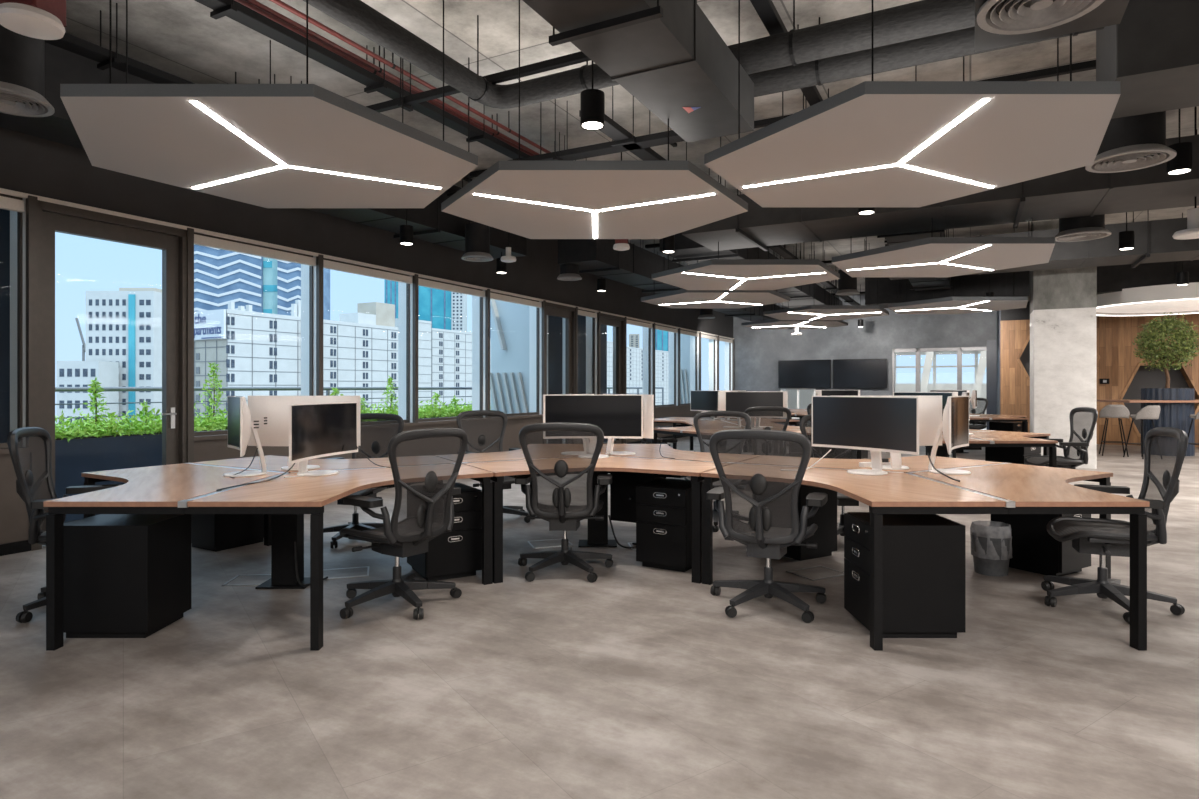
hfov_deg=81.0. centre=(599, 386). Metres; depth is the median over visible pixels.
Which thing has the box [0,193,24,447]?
window
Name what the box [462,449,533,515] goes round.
desk
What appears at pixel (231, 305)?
roof vent
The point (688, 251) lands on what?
air duct
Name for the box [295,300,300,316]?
roof vent
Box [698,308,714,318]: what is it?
air diffuser
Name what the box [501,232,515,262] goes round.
smoke detector
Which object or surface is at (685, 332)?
roller blind
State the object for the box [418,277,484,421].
window
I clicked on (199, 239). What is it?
roller blind
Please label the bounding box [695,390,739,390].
monitor
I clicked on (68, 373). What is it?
apartment block
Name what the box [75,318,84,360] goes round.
tower crane
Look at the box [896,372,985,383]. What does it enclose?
wall
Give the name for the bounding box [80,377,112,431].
young shrub
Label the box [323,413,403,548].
office chair
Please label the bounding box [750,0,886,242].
cable tray
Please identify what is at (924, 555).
drawer pedestal
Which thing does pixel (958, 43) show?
air duct
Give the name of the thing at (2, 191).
trim
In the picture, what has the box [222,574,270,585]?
socket
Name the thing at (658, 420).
desk
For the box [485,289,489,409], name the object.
trim
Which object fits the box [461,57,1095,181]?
cable tray
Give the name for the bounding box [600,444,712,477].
desk
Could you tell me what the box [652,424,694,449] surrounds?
desk
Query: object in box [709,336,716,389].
trim
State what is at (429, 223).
air duct
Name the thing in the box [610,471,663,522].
panel
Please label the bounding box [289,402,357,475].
monitor
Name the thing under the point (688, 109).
warning sticker
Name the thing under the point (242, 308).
roof vent
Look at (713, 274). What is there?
light panel
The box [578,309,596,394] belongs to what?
window
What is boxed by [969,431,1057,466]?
desk
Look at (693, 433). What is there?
desk
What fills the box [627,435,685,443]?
baseboard
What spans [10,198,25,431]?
trim
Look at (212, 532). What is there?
drawer pedestal
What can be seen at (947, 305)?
light panel
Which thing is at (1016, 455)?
drawer pedestal
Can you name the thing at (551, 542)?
socket
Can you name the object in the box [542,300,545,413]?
trim
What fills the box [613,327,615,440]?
trim
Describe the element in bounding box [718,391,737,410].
monitor
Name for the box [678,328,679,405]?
trim
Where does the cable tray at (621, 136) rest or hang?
hanging from the ceiling
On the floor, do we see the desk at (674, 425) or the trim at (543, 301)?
the desk at (674, 425)
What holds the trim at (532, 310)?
attached to the ceiling beam at (29, 164)
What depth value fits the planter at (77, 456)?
7.70 m
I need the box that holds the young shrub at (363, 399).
[360,396,368,413]
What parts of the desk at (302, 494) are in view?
rail, leg, rail, leg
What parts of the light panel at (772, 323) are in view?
panel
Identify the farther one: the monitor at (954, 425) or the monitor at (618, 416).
the monitor at (618, 416)
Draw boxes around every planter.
[55,431,195,522]
[1141,388,1194,399]
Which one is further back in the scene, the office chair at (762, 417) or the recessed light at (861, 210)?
the office chair at (762, 417)
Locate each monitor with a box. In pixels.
[223,396,266,476]
[248,396,359,469]
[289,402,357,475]
[543,394,593,422]
[544,395,642,457]
[603,394,653,454]
[690,390,717,410]
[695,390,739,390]
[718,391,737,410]
[725,392,783,411]
[747,391,787,407]
[812,396,918,474]
[816,390,820,395]
[821,390,857,395]
[870,396,941,469]
[893,392,952,420]
[928,396,970,474]
[930,390,967,395]
[962,392,973,434]
[970,390,979,415]
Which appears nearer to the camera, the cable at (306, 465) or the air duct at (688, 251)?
the cable at (306, 465)
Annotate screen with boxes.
[680,334,689,403]
[778,360,830,387]
[833,359,886,387]
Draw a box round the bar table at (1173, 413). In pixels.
[1096,400,1198,455]
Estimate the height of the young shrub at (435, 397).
0.510 m
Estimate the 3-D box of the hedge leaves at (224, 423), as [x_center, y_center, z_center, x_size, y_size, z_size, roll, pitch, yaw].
[-4.338,0.418,10.413,0.699,0.456,3.551,0,0,28]
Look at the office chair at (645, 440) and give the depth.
11.52 m
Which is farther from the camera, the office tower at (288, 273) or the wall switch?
the office tower at (288, 273)
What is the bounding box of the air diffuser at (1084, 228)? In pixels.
[1055,214,1110,241]
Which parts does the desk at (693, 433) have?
rail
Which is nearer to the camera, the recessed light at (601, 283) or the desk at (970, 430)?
the desk at (970, 430)
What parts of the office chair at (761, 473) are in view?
arm post, frame, arm post, seat frame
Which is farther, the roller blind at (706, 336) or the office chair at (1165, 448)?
the roller blind at (706, 336)
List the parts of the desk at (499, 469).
rail, leg, leg, rail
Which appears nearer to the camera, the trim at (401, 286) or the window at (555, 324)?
the trim at (401, 286)
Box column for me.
[1030,219,1096,468]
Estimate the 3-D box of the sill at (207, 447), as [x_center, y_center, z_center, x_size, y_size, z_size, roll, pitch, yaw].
[-2.564,0.907,9.711,0.210,0.840,6.420,0,0,28]
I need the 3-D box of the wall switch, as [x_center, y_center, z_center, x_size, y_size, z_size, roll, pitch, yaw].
[11.660,-0.133,16.203,0.180,0.120,0.045,0,0,28]
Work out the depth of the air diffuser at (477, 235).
8.77 m
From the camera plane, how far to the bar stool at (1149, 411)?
12.90 m
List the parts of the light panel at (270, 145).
hanger rod, hanger rod, panel, hanger rod, hanger rod, hanger rod, hanger rod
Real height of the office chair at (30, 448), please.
1.088 m
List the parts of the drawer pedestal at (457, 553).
drawer, handle, handle, drawer, drawer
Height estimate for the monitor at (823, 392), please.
0.515 m
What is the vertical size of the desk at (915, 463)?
0.805 m
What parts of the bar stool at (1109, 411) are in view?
leg, leg, backrest, leg, leg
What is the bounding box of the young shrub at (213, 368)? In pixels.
[194,363,227,428]
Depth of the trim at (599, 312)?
14.34 m
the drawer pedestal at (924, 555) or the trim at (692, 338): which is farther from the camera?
the trim at (692, 338)
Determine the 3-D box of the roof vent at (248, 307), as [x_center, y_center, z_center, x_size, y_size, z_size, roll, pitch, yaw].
[-73.403,-16.356,147.025,1.000,1.600,0.800,0,0,28]
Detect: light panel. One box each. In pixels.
[60,0,477,207]
[441,0,747,238]
[641,247,789,307]
[652,175,839,289]
[704,0,1120,206]
[741,296,847,328]
[763,252,888,319]
[832,218,1054,276]
[888,229,1027,313]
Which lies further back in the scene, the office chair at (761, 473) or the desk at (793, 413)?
the desk at (793, 413)
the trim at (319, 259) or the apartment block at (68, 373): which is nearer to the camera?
the trim at (319, 259)
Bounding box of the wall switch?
[1100,379,1108,383]
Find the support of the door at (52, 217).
in the ceiling beam at (29, 164)
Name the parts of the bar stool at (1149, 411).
leg, leg, backrest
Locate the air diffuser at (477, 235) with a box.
[461,223,492,261]
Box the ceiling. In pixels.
[64,0,1198,292]
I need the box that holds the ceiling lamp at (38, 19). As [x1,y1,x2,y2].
[0,0,66,39]
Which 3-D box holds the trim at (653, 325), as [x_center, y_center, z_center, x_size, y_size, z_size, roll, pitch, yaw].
[1.308,-0.528,16.869,0.050,2.030,0.060,0,0,28]
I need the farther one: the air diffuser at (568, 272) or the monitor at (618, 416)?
the air diffuser at (568, 272)
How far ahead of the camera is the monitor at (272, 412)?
4.99 m
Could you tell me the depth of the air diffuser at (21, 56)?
3.96 m
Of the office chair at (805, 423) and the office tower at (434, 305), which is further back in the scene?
the office tower at (434, 305)
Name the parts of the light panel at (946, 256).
panel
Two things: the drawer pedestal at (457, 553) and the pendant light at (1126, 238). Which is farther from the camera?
the pendant light at (1126, 238)
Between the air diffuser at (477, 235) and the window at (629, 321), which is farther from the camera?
the window at (629, 321)
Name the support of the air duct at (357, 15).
hanging from the ceiling
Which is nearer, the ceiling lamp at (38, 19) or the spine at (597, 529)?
the ceiling lamp at (38, 19)
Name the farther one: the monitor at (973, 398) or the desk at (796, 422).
the monitor at (973, 398)
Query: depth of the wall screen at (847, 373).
20.65 m
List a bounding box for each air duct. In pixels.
[0,42,526,258]
[303,0,619,108]
[523,0,753,141]
[558,239,784,321]
[659,232,842,307]
[728,0,974,73]
[748,17,1103,96]
[865,260,1198,307]
[877,229,952,290]
[885,210,1198,280]
[1096,0,1198,118]
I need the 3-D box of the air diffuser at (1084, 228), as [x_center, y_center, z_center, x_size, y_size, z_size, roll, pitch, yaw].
[5.215,-1.833,7.596,0.525,0.420,0.525,0,0,0]
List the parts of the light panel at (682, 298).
panel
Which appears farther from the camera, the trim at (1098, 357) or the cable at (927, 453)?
the trim at (1098, 357)
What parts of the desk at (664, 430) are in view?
leg, rail, leg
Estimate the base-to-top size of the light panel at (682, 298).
1.294 m
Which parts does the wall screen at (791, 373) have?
casing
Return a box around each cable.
[216,463,294,490]
[230,448,257,477]
[284,465,309,477]
[294,542,327,585]
[355,445,390,467]
[608,515,635,548]
[806,449,830,469]
[927,453,959,481]
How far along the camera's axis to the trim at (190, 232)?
6.82 m
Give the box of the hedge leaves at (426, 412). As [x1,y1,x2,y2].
[386,399,490,418]
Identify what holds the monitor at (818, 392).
on the desk at (793, 413)
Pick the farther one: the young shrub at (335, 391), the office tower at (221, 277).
the office tower at (221, 277)
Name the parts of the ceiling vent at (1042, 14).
diffuser plenum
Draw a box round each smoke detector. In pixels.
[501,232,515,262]
[613,152,629,250]
[791,326,801,335]
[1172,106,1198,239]
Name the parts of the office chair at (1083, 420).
seat, seat frame, arm post, arm post, frame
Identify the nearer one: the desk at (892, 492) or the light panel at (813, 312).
the desk at (892, 492)
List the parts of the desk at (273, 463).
leg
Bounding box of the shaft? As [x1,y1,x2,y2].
[263,257,276,313]
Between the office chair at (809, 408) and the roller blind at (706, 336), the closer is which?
the office chair at (809, 408)
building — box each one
[85,288,161,424]
[194,300,300,420]
[323,302,397,412]
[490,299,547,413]
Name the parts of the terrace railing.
post, rail, post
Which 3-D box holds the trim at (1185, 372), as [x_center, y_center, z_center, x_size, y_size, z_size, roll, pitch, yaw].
[12.658,0.294,15.888,1.533,1.680,0.370,0,0,28]
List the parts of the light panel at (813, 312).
panel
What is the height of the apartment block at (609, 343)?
98.734 m
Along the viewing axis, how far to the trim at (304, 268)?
8.27 m
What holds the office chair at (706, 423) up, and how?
on the floor
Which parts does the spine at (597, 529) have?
foot plate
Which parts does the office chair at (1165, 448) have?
seat, seat frame, arm post, frame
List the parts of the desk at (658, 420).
rail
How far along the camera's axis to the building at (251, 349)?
144.30 m
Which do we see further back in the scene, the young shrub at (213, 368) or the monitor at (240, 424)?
the young shrub at (213, 368)
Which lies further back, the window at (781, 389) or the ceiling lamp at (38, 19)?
the window at (781, 389)
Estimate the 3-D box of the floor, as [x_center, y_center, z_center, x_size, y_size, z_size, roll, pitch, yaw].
[7.151,1.427,4.704,22.150,0.200,29.400,0,0,28]
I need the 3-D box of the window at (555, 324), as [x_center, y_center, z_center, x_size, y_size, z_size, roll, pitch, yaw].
[-0.551,-0.248,14.742,0.250,3.450,2.600,0,0,28]
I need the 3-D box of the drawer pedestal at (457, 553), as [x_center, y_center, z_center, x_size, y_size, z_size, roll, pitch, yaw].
[-1.115,1.027,5.034,0.400,0.600,0.506,0,0,-30]
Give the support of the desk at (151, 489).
on the floor
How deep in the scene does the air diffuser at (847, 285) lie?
12.13 m
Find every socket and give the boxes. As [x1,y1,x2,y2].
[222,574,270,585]
[323,566,368,578]
[527,539,572,547]
[628,542,635,549]
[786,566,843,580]
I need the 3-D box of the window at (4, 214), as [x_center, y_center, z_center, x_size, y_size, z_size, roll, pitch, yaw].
[-5.722,-0.248,4.515,0.161,3.450,3.480,0,0,28]
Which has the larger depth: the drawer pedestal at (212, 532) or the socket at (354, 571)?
the drawer pedestal at (212, 532)
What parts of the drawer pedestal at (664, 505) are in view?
handle, handle, handle, drawer, drawer, drawer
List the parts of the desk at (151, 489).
leg, leg, rail, rail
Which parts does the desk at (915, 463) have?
power strip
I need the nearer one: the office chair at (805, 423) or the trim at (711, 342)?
the office chair at (805, 423)
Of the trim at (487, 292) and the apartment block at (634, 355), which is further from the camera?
the apartment block at (634, 355)
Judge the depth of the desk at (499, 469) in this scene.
4.78 m
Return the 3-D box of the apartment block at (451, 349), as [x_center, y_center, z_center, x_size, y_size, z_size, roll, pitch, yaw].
[-55.520,25.578,256.019,12.120,91.498,30.137,0,0,28]
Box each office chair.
[7,427,121,622]
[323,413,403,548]
[339,428,467,619]
[456,410,530,522]
[515,423,612,581]
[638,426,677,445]
[684,411,750,531]
[707,429,827,622]
[744,406,790,430]
[799,414,870,535]
[807,403,811,414]
[969,398,987,429]
[1025,407,1097,468]
[1041,427,1187,623]
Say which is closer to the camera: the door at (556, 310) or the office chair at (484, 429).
the office chair at (484, 429)
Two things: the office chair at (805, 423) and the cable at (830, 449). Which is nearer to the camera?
the cable at (830, 449)
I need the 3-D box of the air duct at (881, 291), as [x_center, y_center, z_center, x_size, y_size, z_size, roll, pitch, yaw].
[12.347,-2.245,12.134,14.500,1.045,1.120,0,0,28]
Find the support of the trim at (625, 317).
attached to the ceiling beam at (29, 164)
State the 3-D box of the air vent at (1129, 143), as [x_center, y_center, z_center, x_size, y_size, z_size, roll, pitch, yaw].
[3.823,-1.833,5.064,0.525,0.420,0.525,0,0,0]
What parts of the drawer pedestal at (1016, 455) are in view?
drawer, drawer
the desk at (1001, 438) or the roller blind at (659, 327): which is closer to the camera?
the desk at (1001, 438)
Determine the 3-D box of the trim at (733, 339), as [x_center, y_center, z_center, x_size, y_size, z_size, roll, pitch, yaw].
[4.296,-0.528,22.527,0.050,2.030,0.060,0,0,28]
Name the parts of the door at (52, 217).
handle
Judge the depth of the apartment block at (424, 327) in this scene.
234.68 m
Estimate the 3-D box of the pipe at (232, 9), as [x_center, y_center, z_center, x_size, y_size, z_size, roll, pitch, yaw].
[0.231,-2.578,9.492,0.211,0.380,23.000,0,0,28]
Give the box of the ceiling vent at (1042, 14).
[975,0,1128,51]
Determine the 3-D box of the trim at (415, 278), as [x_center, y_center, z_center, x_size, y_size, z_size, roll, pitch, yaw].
[-2.522,-0.528,9.620,0.050,2.030,0.060,0,0,28]
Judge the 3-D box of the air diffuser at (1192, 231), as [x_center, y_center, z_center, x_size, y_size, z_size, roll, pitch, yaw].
[5.617,-2.091,6.615,0.340,1.355,0.340,0,0,0]
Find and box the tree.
[1132,312,1198,387]
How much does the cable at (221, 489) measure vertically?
0.210 m
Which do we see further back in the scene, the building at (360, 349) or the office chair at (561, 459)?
the building at (360, 349)
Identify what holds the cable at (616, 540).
attached to the socket at (630, 544)
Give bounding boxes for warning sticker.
[683,107,700,112]
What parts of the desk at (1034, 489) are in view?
rail, rail, leg, leg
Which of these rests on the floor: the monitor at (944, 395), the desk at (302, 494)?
the desk at (302, 494)
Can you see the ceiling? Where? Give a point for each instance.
(179, 38)
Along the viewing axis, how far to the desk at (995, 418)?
13.04 m
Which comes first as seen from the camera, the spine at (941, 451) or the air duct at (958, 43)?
the air duct at (958, 43)
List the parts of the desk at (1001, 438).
rail, rail, leg, leg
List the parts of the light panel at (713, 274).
panel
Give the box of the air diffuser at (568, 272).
[557,264,581,280]
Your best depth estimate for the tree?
13.71 m
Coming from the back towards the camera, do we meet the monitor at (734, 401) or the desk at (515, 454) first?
the monitor at (734, 401)
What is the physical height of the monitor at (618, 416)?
0.515 m
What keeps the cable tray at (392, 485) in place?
on the spine at (286, 529)
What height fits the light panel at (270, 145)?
1.294 m
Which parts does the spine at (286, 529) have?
foot plate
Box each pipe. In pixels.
[235,0,533,155]
[245,0,575,160]
[269,0,586,160]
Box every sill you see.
[0,448,28,543]
[194,414,542,461]
[627,405,702,442]
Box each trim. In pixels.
[0,188,733,339]
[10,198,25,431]
[26,195,37,426]
[187,228,193,462]
[301,256,315,395]
[316,254,322,395]
[398,275,412,422]
[413,274,417,422]
[472,290,484,410]
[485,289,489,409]
[529,301,541,413]
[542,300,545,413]
[563,318,564,393]
[575,307,577,393]
[586,312,596,394]
[597,311,600,394]
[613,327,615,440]
[625,317,626,443]
[643,323,651,394]
[652,323,654,406]
[669,328,677,405]
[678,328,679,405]
[690,336,698,390]
[699,332,700,389]
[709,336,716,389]
[717,336,718,389]
[725,339,731,389]
[732,339,733,389]
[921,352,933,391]
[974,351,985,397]
[1017,335,1100,381]
[1119,362,1198,436]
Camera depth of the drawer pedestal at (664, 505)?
5.07 m
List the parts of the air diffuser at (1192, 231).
rod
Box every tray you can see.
[44,3,657,254]
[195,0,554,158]
[290,51,590,112]
[373,484,394,487]
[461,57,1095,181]
[507,99,684,160]
[579,86,859,304]
[602,471,685,477]
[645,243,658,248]
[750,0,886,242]
[800,484,820,487]
[822,239,865,263]
[822,260,832,263]
[956,447,981,449]
[969,422,984,423]
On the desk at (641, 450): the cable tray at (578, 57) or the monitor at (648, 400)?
the monitor at (648, 400)
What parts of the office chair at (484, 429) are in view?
frame, seat frame, seat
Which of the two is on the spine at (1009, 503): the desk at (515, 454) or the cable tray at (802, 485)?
the cable tray at (802, 485)
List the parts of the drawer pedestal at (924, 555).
handle, handle, handle, drawer, drawer, drawer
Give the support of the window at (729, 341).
in the ceiling beam at (29, 164)
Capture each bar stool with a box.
[1099,405,1129,456]
[1123,405,1160,458]
[1188,412,1198,444]
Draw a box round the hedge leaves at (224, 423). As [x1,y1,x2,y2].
[194,401,397,430]
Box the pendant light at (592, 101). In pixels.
[580,61,604,129]
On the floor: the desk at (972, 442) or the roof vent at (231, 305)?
the desk at (972, 442)
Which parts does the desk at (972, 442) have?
leg, rail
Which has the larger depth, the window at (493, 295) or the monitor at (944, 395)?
the window at (493, 295)
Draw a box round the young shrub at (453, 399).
[447,395,460,411]
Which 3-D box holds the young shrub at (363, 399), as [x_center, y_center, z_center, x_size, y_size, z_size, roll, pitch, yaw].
[-3.846,0.366,11.293,0.453,0.443,0.509,0,0,0]
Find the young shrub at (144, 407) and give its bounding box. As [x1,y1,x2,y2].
[127,401,161,430]
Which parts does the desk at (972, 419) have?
leg, rail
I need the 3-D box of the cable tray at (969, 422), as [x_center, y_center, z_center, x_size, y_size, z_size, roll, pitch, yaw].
[7.250,0.677,13.750,0.200,0.060,0.700,0,0,0]
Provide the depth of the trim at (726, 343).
22.59 m
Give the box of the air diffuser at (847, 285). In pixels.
[835,269,859,294]
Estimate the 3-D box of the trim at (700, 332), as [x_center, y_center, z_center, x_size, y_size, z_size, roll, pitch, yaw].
[2.825,-0.528,19.742,0.050,2.030,0.060,0,0,28]
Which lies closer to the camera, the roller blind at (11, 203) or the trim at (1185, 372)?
the roller blind at (11, 203)
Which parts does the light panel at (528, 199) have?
hanger rod, hanger rod, hanger rod, panel, hanger rod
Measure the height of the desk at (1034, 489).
0.750 m
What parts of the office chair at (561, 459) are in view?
arm post, frame, arm post, seat frame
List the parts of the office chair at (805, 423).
frame, seat frame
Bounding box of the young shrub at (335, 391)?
[330,387,342,395]
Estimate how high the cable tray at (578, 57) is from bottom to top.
0.510 m
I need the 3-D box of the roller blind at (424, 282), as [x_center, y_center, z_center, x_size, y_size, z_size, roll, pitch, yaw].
[-2.183,-1.458,10.363,0.055,0.090,1.550,0,0,28]
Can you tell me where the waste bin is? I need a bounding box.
[970,520,1012,576]
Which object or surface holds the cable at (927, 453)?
on the desk at (1034, 489)
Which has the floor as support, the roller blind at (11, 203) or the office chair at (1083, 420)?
the office chair at (1083, 420)
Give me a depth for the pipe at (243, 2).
5.60 m
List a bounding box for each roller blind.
[0,196,24,211]
[194,234,315,265]
[323,260,411,283]
[418,278,484,296]
[490,293,541,307]
[578,310,596,317]
[627,319,651,327]
[655,325,677,332]
[680,330,698,336]
[701,334,716,339]
[719,338,731,342]
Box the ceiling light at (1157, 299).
[1096,282,1198,315]
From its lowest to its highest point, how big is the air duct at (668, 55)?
0.915 m
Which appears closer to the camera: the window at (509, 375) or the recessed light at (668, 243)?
the recessed light at (668, 243)
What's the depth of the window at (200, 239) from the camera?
7.65 m
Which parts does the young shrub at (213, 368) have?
stem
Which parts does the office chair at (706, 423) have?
seat frame, seat, frame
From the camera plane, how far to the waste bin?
4.93 m
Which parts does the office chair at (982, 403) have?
seat frame, frame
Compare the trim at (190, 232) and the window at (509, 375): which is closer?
the trim at (190, 232)
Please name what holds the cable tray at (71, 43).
hanging from the ceiling
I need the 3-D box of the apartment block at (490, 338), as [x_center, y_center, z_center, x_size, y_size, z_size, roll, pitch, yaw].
[-38.989,25.193,328.702,12.120,92.267,58.826,0,0,28]
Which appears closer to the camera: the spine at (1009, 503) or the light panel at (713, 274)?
the spine at (1009, 503)
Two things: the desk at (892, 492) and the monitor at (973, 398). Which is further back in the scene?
the monitor at (973, 398)
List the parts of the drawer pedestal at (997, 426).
drawer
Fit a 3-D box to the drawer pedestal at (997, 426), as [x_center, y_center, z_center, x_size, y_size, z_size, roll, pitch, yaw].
[8.450,1.027,14.564,0.400,0.600,0.506,0,0,-30]
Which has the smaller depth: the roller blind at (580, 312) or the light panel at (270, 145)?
the light panel at (270, 145)
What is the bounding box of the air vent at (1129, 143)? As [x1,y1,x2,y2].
[1085,111,1176,172]
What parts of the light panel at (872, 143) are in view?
hanger rod, hanger rod, panel, hanger rod, hanger rod, hanger rod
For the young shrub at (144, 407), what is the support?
on the planter at (77, 456)
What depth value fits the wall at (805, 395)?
24.43 m
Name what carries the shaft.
on the ground
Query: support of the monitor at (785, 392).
on the desk
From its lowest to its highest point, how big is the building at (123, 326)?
99.877 m
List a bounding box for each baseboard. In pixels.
[0,540,30,555]
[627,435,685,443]
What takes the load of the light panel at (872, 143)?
hanging from the ceiling
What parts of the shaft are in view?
green panel, green panel, green panel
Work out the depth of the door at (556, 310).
13.41 m
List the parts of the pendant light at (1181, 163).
stem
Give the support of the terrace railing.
on the floor
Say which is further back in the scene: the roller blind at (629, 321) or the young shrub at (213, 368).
the roller blind at (629, 321)
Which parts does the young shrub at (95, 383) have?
stem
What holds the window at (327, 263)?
in the ceiling beam at (29, 164)
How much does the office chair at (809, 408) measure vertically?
1.088 m
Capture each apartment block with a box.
[56,361,118,428]
[395,318,431,407]
[432,328,471,408]
[490,338,490,409]
[607,341,612,393]
[627,347,668,404]
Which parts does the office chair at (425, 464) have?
seat frame, seat, arm post, frame, arm post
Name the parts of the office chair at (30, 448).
frame, arm post, seat frame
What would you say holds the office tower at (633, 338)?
on the ground
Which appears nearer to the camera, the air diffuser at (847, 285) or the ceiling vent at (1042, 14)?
the ceiling vent at (1042, 14)
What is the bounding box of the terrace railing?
[55,387,663,419]
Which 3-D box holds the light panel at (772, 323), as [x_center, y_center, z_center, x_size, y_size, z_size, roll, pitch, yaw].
[4.700,-2.121,16.900,2.580,1.294,2.234,0,0,0]
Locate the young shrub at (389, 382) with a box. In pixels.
[379,375,397,414]
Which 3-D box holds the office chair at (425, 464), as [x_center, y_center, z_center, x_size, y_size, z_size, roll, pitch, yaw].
[-1.244,0.783,4.285,0.731,1.088,0.715,0,0,34]
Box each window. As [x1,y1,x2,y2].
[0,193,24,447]
[0,209,9,442]
[194,232,315,435]
[323,258,411,422]
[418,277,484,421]
[490,291,541,415]
[548,315,606,441]
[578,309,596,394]
[627,319,651,394]
[655,324,677,406]
[680,329,698,404]
[701,333,716,389]
[719,337,731,389]
[780,388,815,418]
[892,347,985,395]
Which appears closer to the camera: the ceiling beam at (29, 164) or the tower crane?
the ceiling beam at (29, 164)
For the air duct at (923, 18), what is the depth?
4.69 m
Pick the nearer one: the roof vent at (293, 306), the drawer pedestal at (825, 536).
the drawer pedestal at (825, 536)
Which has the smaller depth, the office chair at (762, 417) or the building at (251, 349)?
the office chair at (762, 417)
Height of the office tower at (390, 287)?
166.883 m
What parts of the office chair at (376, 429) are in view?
seat, seat frame, frame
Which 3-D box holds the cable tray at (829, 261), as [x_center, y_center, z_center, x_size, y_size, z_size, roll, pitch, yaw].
[4.682,-2.553,13.356,5.800,0.430,0.200,0,0,28]
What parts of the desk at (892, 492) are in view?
leg, rail, leg, rail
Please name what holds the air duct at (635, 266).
hanging from the ceiling
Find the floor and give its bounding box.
[0,436,1198,798]
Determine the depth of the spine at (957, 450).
14.09 m
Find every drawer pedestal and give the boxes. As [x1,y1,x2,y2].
[64,514,191,637]
[191,514,263,551]
[407,482,481,580]
[636,478,703,571]
[784,487,836,560]
[844,512,965,637]
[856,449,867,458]
[985,447,1040,464]
[989,422,1021,431]
[990,514,1090,575]
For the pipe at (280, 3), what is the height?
0.214 m
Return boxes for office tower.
[194,244,262,312]
[277,260,329,319]
[384,279,397,317]
[418,286,450,329]
[451,292,466,331]
[490,306,490,337]
[629,334,638,347]
[655,329,668,350]
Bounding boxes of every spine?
[178,463,394,588]
[462,456,708,546]
[660,418,688,426]
[800,463,1014,507]
[936,430,994,456]
[951,414,991,452]
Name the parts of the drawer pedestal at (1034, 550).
drawer, drawer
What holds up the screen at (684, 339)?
on the floor
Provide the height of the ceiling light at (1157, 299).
1.234 m
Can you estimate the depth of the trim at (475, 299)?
11.13 m
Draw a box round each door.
[31,200,186,550]
[546,302,574,394]
[601,313,624,443]
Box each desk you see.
[44,463,281,650]
[184,464,492,650]
[192,455,390,545]
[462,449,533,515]
[462,456,715,583]
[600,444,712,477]
[642,418,693,443]
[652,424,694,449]
[662,417,693,448]
[682,429,801,436]
[701,467,1008,650]
[787,426,799,428]
[789,411,807,425]
[789,419,799,425]
[796,414,888,452]
[807,455,1002,472]
[912,463,1149,650]
[925,434,990,455]
[942,429,990,456]
[952,417,989,457]
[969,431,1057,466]
[970,414,1028,431]
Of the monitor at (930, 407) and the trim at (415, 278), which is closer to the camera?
the monitor at (930, 407)
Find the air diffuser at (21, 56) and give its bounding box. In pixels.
[0,25,54,116]
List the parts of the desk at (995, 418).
rail, leg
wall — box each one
[733,295,996,425]
[786,351,985,413]
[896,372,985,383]
[986,340,996,429]
[997,310,999,414]
[1000,301,1198,446]
[1020,340,1195,433]
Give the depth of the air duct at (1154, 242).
9.83 m
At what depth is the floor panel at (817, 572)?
4.99 m
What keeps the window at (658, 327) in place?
in the ceiling beam at (29, 164)
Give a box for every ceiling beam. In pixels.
[0,127,732,337]
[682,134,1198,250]
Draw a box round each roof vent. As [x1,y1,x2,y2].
[228,302,234,309]
[238,306,244,310]
[246,305,251,311]
[291,304,296,315]
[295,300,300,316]
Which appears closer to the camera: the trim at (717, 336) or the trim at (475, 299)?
the trim at (475, 299)
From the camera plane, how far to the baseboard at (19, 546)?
5.59 m
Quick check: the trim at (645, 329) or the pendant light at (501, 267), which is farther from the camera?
the trim at (645, 329)
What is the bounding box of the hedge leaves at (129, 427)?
[55,406,204,441]
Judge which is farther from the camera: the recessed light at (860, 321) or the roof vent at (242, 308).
the roof vent at (242, 308)
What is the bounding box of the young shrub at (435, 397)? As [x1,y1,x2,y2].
[426,392,451,414]
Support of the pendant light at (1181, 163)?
in the ceiling
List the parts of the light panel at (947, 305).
panel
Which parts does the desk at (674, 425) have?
leg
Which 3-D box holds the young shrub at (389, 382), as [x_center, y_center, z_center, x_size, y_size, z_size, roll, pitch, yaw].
[-3.521,0.177,11.908,0.509,0.794,0.722,0,0,0]
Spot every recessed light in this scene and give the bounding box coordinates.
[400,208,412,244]
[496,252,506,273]
[597,277,605,291]
[662,235,674,252]
[858,207,874,214]
[858,284,862,326]
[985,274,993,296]
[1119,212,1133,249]
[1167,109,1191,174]
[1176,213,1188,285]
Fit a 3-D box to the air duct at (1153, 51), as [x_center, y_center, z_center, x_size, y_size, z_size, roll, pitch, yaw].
[6.820,-2.256,2.475,8.250,1.025,0.870,0,0,28]
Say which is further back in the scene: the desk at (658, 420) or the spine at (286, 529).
the desk at (658, 420)
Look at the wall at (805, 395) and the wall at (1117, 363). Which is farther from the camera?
the wall at (805, 395)
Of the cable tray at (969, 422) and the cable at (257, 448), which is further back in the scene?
the cable tray at (969, 422)

